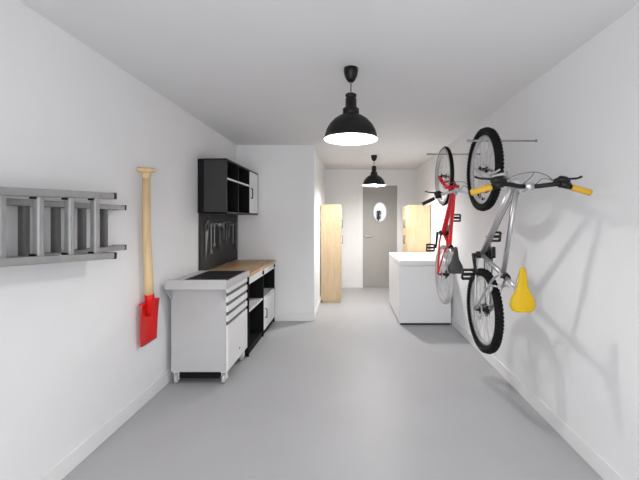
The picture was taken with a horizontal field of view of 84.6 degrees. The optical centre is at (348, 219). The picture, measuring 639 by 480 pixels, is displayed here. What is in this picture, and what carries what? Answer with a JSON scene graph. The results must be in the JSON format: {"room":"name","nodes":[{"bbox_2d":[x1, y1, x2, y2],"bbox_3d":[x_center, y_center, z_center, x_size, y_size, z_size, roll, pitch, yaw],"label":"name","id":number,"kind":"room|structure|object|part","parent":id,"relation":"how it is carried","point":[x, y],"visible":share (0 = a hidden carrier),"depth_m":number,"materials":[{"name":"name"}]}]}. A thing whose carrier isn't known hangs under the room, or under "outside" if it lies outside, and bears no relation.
{"room":"garage","nodes":[
{"label":"garage","id":0,"kind":"room"},
{"bbox_2d":[0,0,235,479],"bbox_3d":[-1.727,0.198,1.630,0.120,2.605,7.100,0,0,0],"label":"wall","id":1,"kind":"structure","parent":0,"point":[72,357],"depth_m":2.17,"materials":[{"name":"white paint"}]},
{"bbox_2d":[0,187,126,266],"bbox_3d":[-1.575,0.040,1.638,0.182,0.422,1.678,0,0,0],"label":"ladder","id":2,"kind":"object","parent":1,"relation":"attached to","point":[82,253],"visible":1,"depth_m":1.88,"materials":[{"name":"metal"}]},
{"bbox_3d":[-1.525,0.186,1.514,0.078,0.126,1.430,0,0,0],"label":"rail","id":3,"kind":"part","parent":2,"relation":"part of","materials":[{"name":"metal"}]},
{"bbox_3d":[-1.525,-0.122,1.514,0.078,0.092,1.429,0,0,0],"label":"rail","id":4,"kind":"part","parent":2,"relation":"part of","materials":[{"name":"metal"}]},
{"bbox_3d":[-1.619,-0.083,1.732,0.094,0.032,1.465,0,0,0],"label":"rail","id":5,"kind":"part","parent":2,"relation":"part of","materials":[{"name":"metal"}]},
{"bbox_3d":[-1.619,0.196,1.732,0.094,0.032,1.465,0,0,0],"label":"rail","id":6,"kind":"part","parent":2,"relation":"part of","materials":[{"name":"metal"}]},
{"bbox_2d":[37,368,173,479],"bbox_3d":[-1.660,1.444,1.690,0.014,0.112,6.979,0,0,0],"label":"baseboard","id":7,"kind":"structure","parent":1,"relation":"attached to","point":[84,449],"depth_m":2.36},
{"bbox_2d":[137,167,159,346],"bbox_3d":[-1.607,0.301,2.848,0.120,1.425,0.244,0,0,0],"label":"spade","id":8,"kind":"object","parent":1,"relation":"hanging from","point":[149,311],"visible":1,"depth_m":2.77,"materials":[{"name":"brown wood"}]},
{"bbox_3d":[-1.628,0.838,2.848,0.046,0.352,0.244,0,0,0],"label":"blade","id":9,"kind":"part","parent":8,"relation":"part of","materials":[{"name":"red metal"}]},
{"bbox_2d":[144,294,154,316],"bbox_3d":[-1.613,0.690,2.826,0.083,0.191,0.091,0,0,0],"label":"socket","id":10,"kind":"object","parent":8,"relation":"attached to","point":[149,298],"depth_m":2.80,"materials":[{"name":"red metal"}]},
{"bbox_2d":[198,214,237,270],"bbox_3d":[-1.655,0.262,4.518,0.025,0.652,1.285,0,0,0],"label":"pegboard","id":11,"kind":"object","parent":1,"relation":"attached to","point":[227,253],"visible":0.71,"depth_m":4.34,"materials":[{"name":"black metal"}]},
{"bbox_2d":[204,220,208,252],"bbox_3d":[-1.623,0.236,4.010,0.039,0.457,0.104,0,0,0],"label":"saw","id":12,"kind":"object","parent":11,"relation":"hanging from","point":[206,222],"visible":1,"depth_m":4.01,"materials":[{"name":"metal"}]},
{"bbox_3d":[-1.630,0.080,4.010,0.024,0.120,0.104,0,0,0],"label":"handle","id":13,"kind":"part","parent":12,"relation":"part of","materials":[{"name":"plastic"}]},
{"bbox_3d":[-1.633,0.295,4.010,0.003,0.340,0.104,0,0,0],"label":"blade","id":14,"kind":"part","parent":12,"relation":"part of","materials":[{"name":"metal"}]},
{"bbox_2d":[210,224,211,254],"bbox_3d":[-1.623,0.228,4.140,0.039,0.369,0.052,0,0,0],"label":"spanner","id":15,"kind":"object","parent":11,"relation":"hanging from","point":[210,224],"visible":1,"depth_m":4.14,"materials":[{"name":"metal"}]},
{"bbox_2d":[213,223,216,246],"bbox_3d":[-1.623,0.188,4.240,0.039,0.289,0.052,0,0,0],"label":"spanner","id":16,"kind":"object","parent":11,"relation":"hanging from","point":[214,243],"visible":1,"depth_m":4.23,"materials":[{"name":"metal"}]},
{"bbox_2d":[217,223,222,248],"bbox_3d":[-1.623,0.209,4.404,0.039,0.322,0.143,0,0,0],"label":"hammer","id":17,"kind":"object","parent":11,"relation":"hanging from","point":[218,224],"visible":1,"depth_m":4.38,"materials":[{"name":"metal"}]},
{"bbox_3d":[-1.620,0.220,4.390,0.028,0.300,0.030,0,0,0],"label":"handle","id":18,"kind":"part","parent":17,"relation":"part of","materials":[{"name":"plastic"}]},
{"bbox_2d":[222,222,224,239],"bbox_3d":[-1.623,0.150,4.540,0.039,0.234,0.069,0,0,0],"label":"pliers","id":19,"kind":"object","parent":11,"relation":"hanging from","point":[223,227],"visible":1,"depth_m":4.52,"materials":[{"name":"plastic"}]},
{"bbox_2d":[235,221,236,249],"bbox_3d":[-1.623,0.230,5.060,0.039,0.420,0.044,0,0,0],"label":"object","id":20,"kind":"object","parent":11,"relation":"hanging from","point":[235,221],"visible":1,"depth_m":5.04,"materials":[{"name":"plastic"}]},
{"bbox_2d":[198,158,257,214],"bbox_3d":[-1.489,-0.369,4.505,0.351,0.605,1.320,0,0,0],"label":"upper cabinet","id":21,"kind":"object","parent":1,"relation":"attached to","point":[225,186],"visible":1,"depth_m":3.85,"materials":[{"name":"black metal"}]},
{"bbox_3d":[-1.630,-0.369,4.505,0.068,0.599,1.314,0,0,0],"label":"panel","id":22,"kind":"part","parent":21,"relation":"part of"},
{"bbox_2d":[227,178,248,186],"bbox_3d":[-1.468,-0.454,4.290,0.244,0.020,0.854,0,0,0],"label":"shelf","id":23,"kind":"object","parent":21,"relation":"attached to","point":[230,182],"depth_m":4.26,"materials":[{"name":"white metal"}]},
{"bbox_3d":[-1.349,-0.369,4.941,0.018,0.563,0.406,0,0,0],"label":"door","id":24,"kind":"part","parent":21,"relation":"part of","materials":[{"name":"white metal"}]},
{"bbox_2d":[236,145,324,312],"bbox_3d":[-1.153,0.198,6.500,1.269,2.605,2.640,0,0,0],"label":"wall","id":25,"kind":"structure","parent":0,"point":[286,228],"depth_m":5.18,"materials":[{"name":"white paint"}]},
{"bbox_2d":[275,313,313,320],"bbox_3d":[-1.085,1.444,5.173,1.134,0.112,0.014,0,0,0],"label":"baseboard","id":26,"kind":"structure","parent":25,"relation":"attached to","point":[278,316],"depth_m":5.17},
{"bbox_2d":[314,296,321,320],"bbox_3d":[-0.511,1.444,6.439,0.014,0.112,2.519,0,0,0],"label":"baseboard","id":27,"kind":"structure","parent":25,"relation":"attached to","point":[320,300],"depth_m":5.60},
{"bbox_2d":[19,0,638,168],"bbox_3d":[-0.093,-1.155,2.950,3.387,0.100,9.740,0,0,0],"label":"ceiling","id":28,"kind":"structure","parent":0,"point":[254,72],"depth_m":2.37,"materials":[{"name":"paint"}]},
{"bbox_2d":[324,65,377,144],"bbox_3d":[0.014,-0.845,2.560,0.400,0.521,0.400,0,0,0],"label":"pendant lamp","id":29,"kind":"object","parent":28,"relation":"hanging from","point":[350,127],"visible":1,"depth_m":2.51,"materials":[{"name":"black metal"}]},
{"bbox_3d":[0.014,-0.677,2.560,0.400,0.186,0.400,0,0,0],"label":"lamp shade","id":30,"kind":"part","parent":29,"relation":"part of","materials":[{"name":"black metal"}]},
{"bbox_2d":[362,155,385,186],"bbox_3d":[0.430,-0.845,6.020,0.400,0.521,0.400,0,0,0],"label":"pendant lamp","id":31,"kind":"object","parent":28,"relation":"hanging from","point":[373,180],"visible":1,"depth_m":5.93,"materials":[{"name":"black metal"}]},
{"bbox_3d":[0.430,-0.677,6.020,0.400,0.186,0.400,0,0,0],"label":"lamp shade","id":32,"kind":"part","parent":31,"relation":"part of","materials":[{"name":"black metal"}]},
{"bbox_2d":[62,287,603,479],"bbox_3d":[-0.093,1.550,2.950,3.387,0.100,9.740,0,0,0],"label":"floor","id":33,"kind":"structure","parent":0,"point":[351,392],"depth_m":2.62,"materials":[{"name":"grey concrete"}]},
{"bbox_2d":[164,270,249,382],"bbox_3d":[-1.345,1.015,3.428,0.540,0.970,0.745,0,0,0],"label":"tool cart","id":34,"kind":"object","parent":33,"relation":"on","point":[209,311],"visible":1,"depth_m":3.17,"materials":[{"name":"grey metal"}]},
{"bbox_2d":[164,270,249,299],"bbox_3d":[-1.345,0.630,3.428,0.540,0.200,0.745,0,0,0],"label":"tray","id":35,"kind":"object","parent":34,"relation":"on","point":[202,284],"depth_m":3.17,"materials":[{"name":"grey metal"}]},
{"bbox_3d":[-1.110,1.174,3.487,0.020,0.416,0.601,0,0,0],"label":"drawer","id":36,"kind":"part","parent":34,"relation":"part of","materials":[{"name":"white metal"}]},
{"bbox_3d":[-1.110,0.905,3.487,0.020,0.054,0.601,0,0,0],"label":"drawer","id":37,"kind":"part","parent":34,"relation":"part of","materials":[{"name":"white metal"}]},
{"bbox_3d":[-1.110,0.817,3.487,0.020,0.054,0.601,0,0,0],"label":"drawer","id":38,"kind":"part","parent":34,"relation":"part of","materials":[{"name":"white metal"}]},
{"bbox_3d":[-1.110,0.730,3.487,0.020,0.052,0.601,0,0,0],"label":"drawer","id":39,"kind":"part","parent":34,"relation":"part of","materials":[{"name":"white metal"}]},
{"bbox_3d":[-1.110,0.646,3.487,0.020,0.048,0.601,0,0,0],"label":"drawer","id":40,"kind":"part","parent":34,"relation":"part of","materials":[{"name":"white metal"}]},
{"bbox_2d":[212,260,275,356],"bbox_3d":[-1.352,1.048,4.494,0.576,0.905,1.337,0,0,0],"label":"workbench","id":41,"kind":"object","parent":33,"relation":"on","point":[260,291],"visible":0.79,"depth_m":4.48,"materials":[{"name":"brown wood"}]},
{"bbox_2d":[212,260,275,276],"bbox_3d":[-1.361,0.612,4.494,0.558,0.033,1.337,0,0,0],"label":"countertop","id":42,"kind":"structure","parent":41,"relation":"on","point":[254,266],"depth_m":4.53,"materials":[{"name":"brown wood"}]},
{"bbox_2d":[249,298,262,311],"bbox_3d":[-1.365,1.016,4.162,0.525,0.020,0.633,0,0,0],"label":"shelf","id":43,"kind":"object","parent":41,"relation":"attached to","point":[253,302],"depth_m":4.26,"materials":[{"name":"white metal"}]},
{"bbox_3d":[-1.103,0.673,4.162,0.022,0.078,0.615,0,0,0],"label":"drawer","id":44,"kind":"part","parent":41,"relation":"part of","materials":[{"name":"white metal"}]},
{"bbox_2d":[264,288,273,297],"bbox_3d":[-1.365,1.016,4.821,0.525,0.020,0.640,0,0,0],"label":"shelf","id":45,"kind":"object","parent":41,"relation":"attached to","point":[268,292],"depth_m":4.89,"materials":[{"name":"white metal"}]},
{"bbox_3d":[-1.103,0.673,4.821,0.022,0.078,0.622,0,0,0],"label":"drawer","id":46,"kind":"part","parent":41,"relation":"part of","materials":[{"name":"white metal"}]},
{"bbox_3d":[-1.102,1.228,4.821,0.020,0.400,0.638,0,0,0],"label":"door","id":47,"kind":"part","parent":41,"relation":"part of","materials":[{"name":"white metal"}]},
{"bbox_2d":[321,204,342,302],"bbox_3d":[-0.309,0.615,6.600,0.385,1.770,0.640,0,0,0],"label":"tall cabinet","id":48,"kind":"object","parent":33,"relation":"on","point":[331,214],"visible":1,"depth_m":6.28,"materials":[{"name":"brown wood"}]},
{"bbox_3d":[-0.153,0.833,6.440,0.017,1.225,0.308,0,0,0],"label":"door","id":49,"kind":"part","parent":48,"relation":"part of","materials":[{"name":"brown wood"}]},
{"bbox_3d":[-0.153,0.833,6.760,0.017,1.225,0.308,0,0,0],"label":"door","id":50,"kind":"part","parent":48,"relation":"part of","materials":[{"name":"brown wood"}]},
{"bbox_2d":[403,205,429,251],"bbox_3d":[1.248,0.620,6.610,0.433,1.760,0.620,0,0,0],"label":"tall cabinet","id":51,"kind":"object","parent":33,"relation":"on","point":[416,218],"visible":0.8,"depth_m":6.30,"materials":[{"name":"brown wood"}]},
{"bbox_3d":[1.069,-0.024,6.765,0.017,0.456,0.298,0,0,0],"label":"door","id":52,"kind":"part","parent":51,"relation":"part of","materials":[{"name":"brown wood"}]},
{"bbox_3d":[1.069,-0.024,6.455,0.017,0.456,0.298,0,0,0],"label":"door","id":53,"kind":"part","parent":51,"relation":"part of","materials":[{"name":"brown wood"}]},
{"bbox_3d":[1.069,0.833,6.455,0.017,1.225,0.298,0,0,0],"label":"door","id":54,"kind":"part","parent":51,"relation":"part of","materials":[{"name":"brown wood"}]},
{"bbox_2d":[389,252,450,324],"bbox_3d":[1.083,1.044,5.620,0.743,0.913,1.300,0,0,0],"label":"chest freezer","id":55,"kind":"object","parent":33,"relation":"on","point":[414,299],"visible":0.81,"depth_m":4.97,"materials":[{"name":"white metal"}]},
{"bbox_3d":[1.083,0.623,5.620,0.743,0.071,1.300,0,0,0],"label":"lid","id":56,"kind":"part","parent":55,"relation":"part of","materials":[{"name":"white plastic"}]},
{"bbox_2d":[325,169,415,287],"bbox_3d":[0.481,0.198,7.760,1.998,2.605,0.120,0,0,0],"label":"wall","id":57,"kind":"structure","parent":0,"point":[341,185],"depth_m":7.70,"materials":[{"name":"white paint"}]},
{"bbox_2d":[342,283,357,287],"bbox_3d":[-0.149,1.444,7.693,0.708,0.112,0.014,0,0,0],"label":"baseboard","id":58,"kind":"structure","parent":57,"relation":"attached to","point":[344,285],"depth_m":7.69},
{"bbox_2d":[359,182,400,287],"bbox_3d":[0.681,0.333,7.745,0.931,2.334,0.141,0,0,0],"label":"door","id":59,"kind":"structure","parent":57,"relation":"in","point":[377,239],"depth_m":7.73,"materials":[{"name":"grey paint"}]},
{"bbox_2d":[422,146,489,303],"bbox_3d":[1.065,0.065,3.832,0.707,1.760,0.856,0,0,0],"label":"bicycle","id":60,"kind":"object","parent":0,"point":[454,266],"visible":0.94,"depth_m":3.73,"materials":[{"name":"red paint"}]},
{"bbox_3d":[1.004,0.229,3.955,0.062,0.180,0.038,0,0,0],"label":"crank arm","id":61,"kind":"part","parent":60,"relation":"part of","materials":[{"name":"black plastic"}]},
{"bbox_3d":[1.065,0.136,3.749,0.152,0.967,0.444,0,0,0],"label":"frame","id":62,"kind":"part","parent":60,"relation":"part of","materials":[{"name":"red paint"}]},
{"bbox_3d":[1.065,-0.279,3.471,0.048,0.064,0.096,0,0,0],"label":"stem","id":63,"kind":"part","parent":60,"relation":"part of","materials":[{"name":"silver metal"}]},
{"bbox_2d":[416,3,638,479],"bbox_3d":[1.540,0.198,2.950,0.120,2.605,9.740,0,0,0],"label":"wall","id":64,"kind":"structure","parent":0,"point":[577,351],"depth_m":2.32,"materials":[{"name":"white paint"}]},
{"bbox_2d":[426,153,479,154],"bbox_3d":[1.178,-0.737,3.950,0.604,0.026,0.026,0,0,0],"label":"peg","id":65,"kind":"object","parent":64,"relation":"attached to","point":[427,153],"visible":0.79,"depth_m":3.94,"materials":[{"name":"metal"}]},
{"bbox_2d":[467,139,536,141],"bbox_3d":[1.206,-0.621,2.762,0.549,0.026,0.026,0,0,0],"label":"peg","id":66,"kind":"object","parent":64,"relation":"attached to","point":[468,140],"visible":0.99,"depth_m":2.75,"materials":[{"name":"metal"}]},
{"bbox_2d":[461,127,592,353],"bbox_3d":[1.055,0.160,2.541,0.700,1.750,1.068,0,0,0],"label":"bicycle","id":67,"kind":"object","parent":66,"relation":"hanging from","point":[522,300],"visible":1,"depth_m":2.49,"materials":[{"name":"silver metal"}]},
{"bbox_3d":[0.994,0.345,2.733,0.052,0.160,0.122,0,0,7],"label":"crank arm","id":68,"kind":"part","parent":67,"relation":"part of","materials":[{"name":"black plastic"}]},
{"bbox_3d":[0.799,-0.240,2.051,0.127,0.037,0.018,0,0,13],"label":"brake lever","id":69,"kind":"part","parent":67,"relation":"part of","materials":[{"name":"black plastic"}]},
{"bbox_3d":[1.098,0.474,2.780,0.028,0.564,0.176,0,0,0],"label":"chain","id":70,"kind":"part","parent":67,"relation":"part of","materials":[{"name":"silver metal"}]},
{"bbox_3d":[1.055,0.231,2.488,0.152,0.970,0.611,0,0,0],"label":"frame","id":71,"kind":"part","parent":67,"relation":"part of","materials":[{"name":"silver metal"}]},
{"bbox_3d":[1.055,0.411,2.267,0.052,0.079,0.203,0,0,0],"label":"seat post","id":72,"kind":"part","parent":67,"relation":"part of","materials":[{"name":"silver metal"}]},
{"bbox_3d":[1.055,-0.184,2.096,0.048,0.065,0.122,0,0,0],"label":"stem","id":73,"kind":"part","parent":67,"relation":"part of","materials":[{"name":"silver metal"}]},
{"bbox_2d":[451,316,625,479],"bbox_3d":[1.473,1.444,2.950,0.014,0.112,9.499,0,0,0],"label":"baseboard","id":74,"kind":"structure","parent":64,"relation":"attached to","point":[601,466],"depth_m":2.51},
{"label":"outside","id":75,"kind":"structure","parent":0,"visible":0},
{"bbox_3d":[0.500,1.550,9.760,6.000,0.100,3.880,0,0,0],"label":"ground","id":76,"kind":"structure","parent":75,"visible":0},
{"bbox_2d":[375,210,381,220],"bbox_3d":[0.741,0.633,8.692,0.230,1.736,0.238,0,0,43],"label":"shrub","id":77,"kind":"object","parent":76,"relation":"on","point":[378,213],"visible":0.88,"depth_m":8.67,"materials":[{"name":"green plant"}]}
]}

